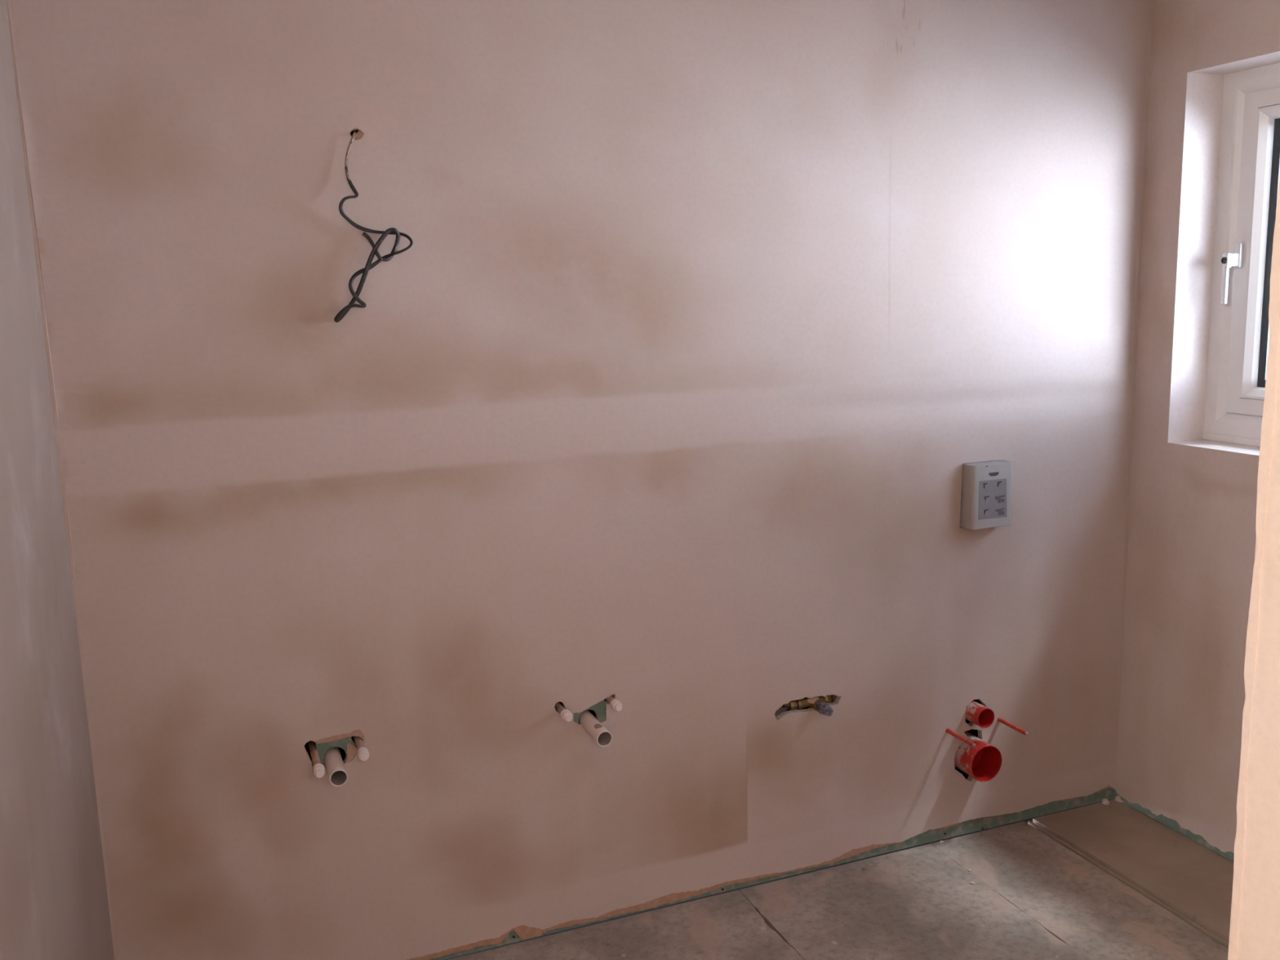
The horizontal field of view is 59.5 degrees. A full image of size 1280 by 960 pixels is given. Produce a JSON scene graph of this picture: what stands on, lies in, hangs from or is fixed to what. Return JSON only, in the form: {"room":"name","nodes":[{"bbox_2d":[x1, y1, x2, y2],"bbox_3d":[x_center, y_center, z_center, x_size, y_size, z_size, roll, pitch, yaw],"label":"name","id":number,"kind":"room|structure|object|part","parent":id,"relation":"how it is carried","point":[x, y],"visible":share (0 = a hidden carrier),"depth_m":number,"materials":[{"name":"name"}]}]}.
{"room":"building under construction","nodes":[
{"label":"building under construction","id":0,"kind":"room"},
{"bbox_2d":[0,0,114,959],"bbox_3d":[-0.815,0.111,1.247,0.120,2.400,1.843,-5,10,-21],"label":"wall","id":1,"kind":"structure","parent":0,"point":[54,904],"depth_m":1.74,"materials":[{"name":"paint"}]},
{"bbox_2d":[5,0,1153,959],"bbox_3d":[0.111,-0.146,2.630,2.737,2.400,0.110,-5,10,-21],"label":"wall","id":2,"kind":"structure","parent":0,"point":[687,353],"depth_m":2.49,"materials":[{"name":"paint"}]},
{"bbox_2d":[307,741,324,777],"bbox_3d":[-0.680,0.585,2.348,0.024,0.024,0.168,-5,10,-21],"label":"supply pipe","id":3,"kind":"object","parent":2,"relation":"attached to","point":[318,770],"visible":0.99,"depth_m":2.32,"materials":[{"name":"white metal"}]},
{"bbox_2d":[323,746,347,786],"bbox_3d":[-0.648,0.602,2.375,0.036,0.036,0.156,-5,10,-21],"label":"pipe","id":4,"kind":"object","parent":2,"relation":"attached to","point":[337,774],"visible":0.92,"depth_m":2.34,"materials":[{"name":"white plastic"}]},
{"bbox_2d":[352,735,369,760],"bbox_3d":[-0.599,0.567,2.393,0.024,0.024,0.140,-5,10,-21],"label":"supply pipe","id":5,"kind":"object","parent":2,"relation":"attached to","point":[362,753],"visible":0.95,"depth_m":2.34,"materials":[{"name":"white plastic"}]},
{"bbox_2d":[333,130,413,322],"bbox_3d":[-0.546,-0.511,2.255,0.164,0.379,0.071,-5,10,-21],"label":"cable","id":6,"kind":"object","parent":2,"relation":"hanging from","point":[369,265],"visible":1,"depth_m":2.24,"materials":[{"name":"black plastic"}]},
{"bbox_2d":[554,702,572,721],"bbox_3d":[-0.180,0.527,2.568,0.024,0.024,0.115,-5,10,-21],"label":"supply pipe","id":7,"kind":"object","parent":2,"relation":"attached to","point":[565,714],"visible":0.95,"depth_m":2.53,"materials":[{"name":"white plastic"}]},
{"bbox_2d":[577,710,612,746],"bbox_3d":[-0.110,0.565,2.577,0.036,0.037,0.171,-5,10,-21],"label":"pipe","id":8,"kind":"object","parent":2,"relation":"attached to","point":[588,722],"visible":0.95,"depth_m":2.54,"materials":[{"name":"white plastic"}]},
{"bbox_2d":[604,695,622,711],"bbox_3d":[-0.068,0.513,2.611,0.024,0.024,0.113,-5,10,-21],"label":"supply pipe","id":9,"kind":"object","parent":2,"relation":"attached to","point":[615,704],"visible":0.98,"depth_m":2.57,"materials":[{"name":"white plastic"}]},
{"bbox_2d":[774,694,836,716],"bbox_3d":[0.438,0.568,2.825,0.210,0.042,0.100,-5,10,-21],"label":"pipe fitting","id":10,"kind":"object","parent":2,"relation":"attached to","point":[819,704],"visible":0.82,"depth_m":2.83,"materials":[{"name":"gold metal"}]},
{"bbox_2d":[945,728,975,746],"bbox_3d":[0.835,0.675,2.966,0.014,0.014,0.162,-5,10,-21],"label":"stud sleeve","id":11,"kind":"object","parent":2,"relation":"attached to","point":[948,731],"visible":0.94,"depth_m":2.94,"materials":[{"name":"red plastic"}]},
{"bbox_2d":[954,731,1002,782],"bbox_3d":[0.903,0.748,3.033,0.101,0.101,0.112,-5,10,-21],"label":"pipe","id":12,"kind":"object","parent":2,"relation":"attached to","point":[983,762],"visible":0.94,"depth_m":3.01,"materials":[{"name":"red plastic"}]},
{"bbox_2d":[964,700,994,728],"bbox_3d":[0.899,0.625,3.017,0.055,0.055,0.102,-5,10,-21],"label":"pipe","id":13,"kind":"object","parent":2,"relation":"attached to","point":[975,713],"visible":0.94,"depth_m":2.99,"materials":[{"name":"red plastic"}]},
{"bbox_2d":[960,460,1012,529],"bbox_3d":[0.895,0.037,2.910,0.126,0.167,0.066,-5,10,-21],"label":"box","id":14,"kind":"object","parent":2,"relation":"attached to","point":[986,486],"visible":1,"depth_m":2.88,"materials":[{"name":"plastic"}]},
{"bbox_3d":[0.909,0.050,2.883,0.090,0.102,0.001,-5,10,-21],"label":"panel","id":15,"kind":"part","parent":14,"relation":"part of","materials":[{"name":"plastic"}]},
{"bbox_2d":[997,716,1028,735],"bbox_3d":[0.992,0.658,3.027,0.014,0.014,0.162,-5,10,-21],"label":"stud sleeve","id":16,"kind":"object","parent":2,"relation":"attached to","point":[1001,720],"visible":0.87,"depth_m":3.00,"materials":[{"name":"red plastic"}]},
{"bbox_2d":[442,798,1233,959],"bbox_3d":[0.125,1.468,0.870,4.566,0.202,3.820,-5,10,-21],"label":"floor","id":17,"kind":"structure","parent":0,"point":[1095,881],"depth_m":2.72,"materials":[{"name":"grey concrete"}]},
{"bbox_3d":[-0.490,1.433,0.632,3.020,0.018,3.604,-5,10,-21],"label":"panel","id":18,"kind":"part","parent":17,"relation":"part of","materials":[{"name":"grey concrete"}]},
{"bbox_3d":[1.182,1.280,1.277,0.579,0.018,3.604,-5,10,-21],"label":"panel","id":19,"kind":"part","parent":17,"relation":"part of","materials":[{"name":"grey concrete"}]},
{"bbox_3d":[1.596,1.242,1.438,0.316,0.018,3.604,-5,10,-21],"label":"panel","id":20,"kind":"part","parent":17,"relation":"part of","materials":[{"name":"grey concrete"}]},
{"bbox_2d":[1102,798,1109,804],"bbox_3d":[1.345,0.928,3.233,0.019,0.014,0.021,1,10,12],"label":"crumb","id":21,"kind":"object","parent":17,"relation":"on","point":[1104,801],"visible":1,"depth_m":3.23,"materials":[{"name":"white"}]},
{"bbox_2d":[1115,795,1120,802],"bbox_3d":[1.390,0.924,3.252,0.018,0.015,0.021,1,10,13],"label":"crumb","id":22,"kind":"object","parent":17,"relation":"on","point":[1117,798],"visible":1,"depth_m":3.25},
{"bbox_3d":[1.910,1.212,1.558,0.300,0.018,3.604,-5,10,-21],"label":"panel","id":23,"kind":"part","parent":17,"relation":"part of","materials":[{"name":"grey concrete"}]},
{"bbox_2d":[1114,0,1279,862],"bbox_3d":[2.156,-0.017,1.788,0.539,2.920,9.000,-5,10,-21],"label":"wall","id":24,"kind":"structure","parent":0,"point":[1192,535],"depth_m":2.93,"materials":[{"name":"paint"}]},
{"bbox_2d":[1202,62,1279,446],"bbox_3d":[1.704,-0.499,2.471,0.119,0.939,1.028,-5,10,-21],"label":"window","id":25,"kind":"structure","parent":24,"relation":"in","point":[1249,163],"depth_m":2.86,"materials":[{"name":"white plastic"}]},
{"bbox_3d":[1.510,-0.516,2.869,0.041,0.128,0.017,-5,10,-21],"label":"lever","id":26,"kind":"part","parent":25,"relation":"part of","materials":[{"name":"white metal"}]},
{"bbox_3d":[1.737,-0.048,2.556,0.074,0.019,1.026,-5,10,-21],"label":"cill trim","id":27,"kind":"part","parent":25,"relation":"part of","materials":[{"name":"white plastic"}]},
{"bbox_3d":[1.533,-0.576,2.868,0.012,0.065,0.021,-5,10,-21],"label":"handle","id":28,"kind":"part","parent":25,"relation":"part of","materials":[{"name":"white metal"}]},
{"bbox_3d":[1.725,-0.512,2.478,0.054,0.804,0.908,-5,10,-21],"label":"sash","id":29,"kind":"part","parent":25,"relation":"part of","materials":[{"name":"white plastic"}]},
{"bbox_2d":[1227,174,1279,959],"bbox_3d":[0.701,0.086,1.158,2.637,2.400,0.123,-5,10,-21],"label":"wall","id":30,"kind":"structure","parent":0,"point":[1255,918],"depth_m":1.21,"materials":[{"name":"paint"}]}
]}

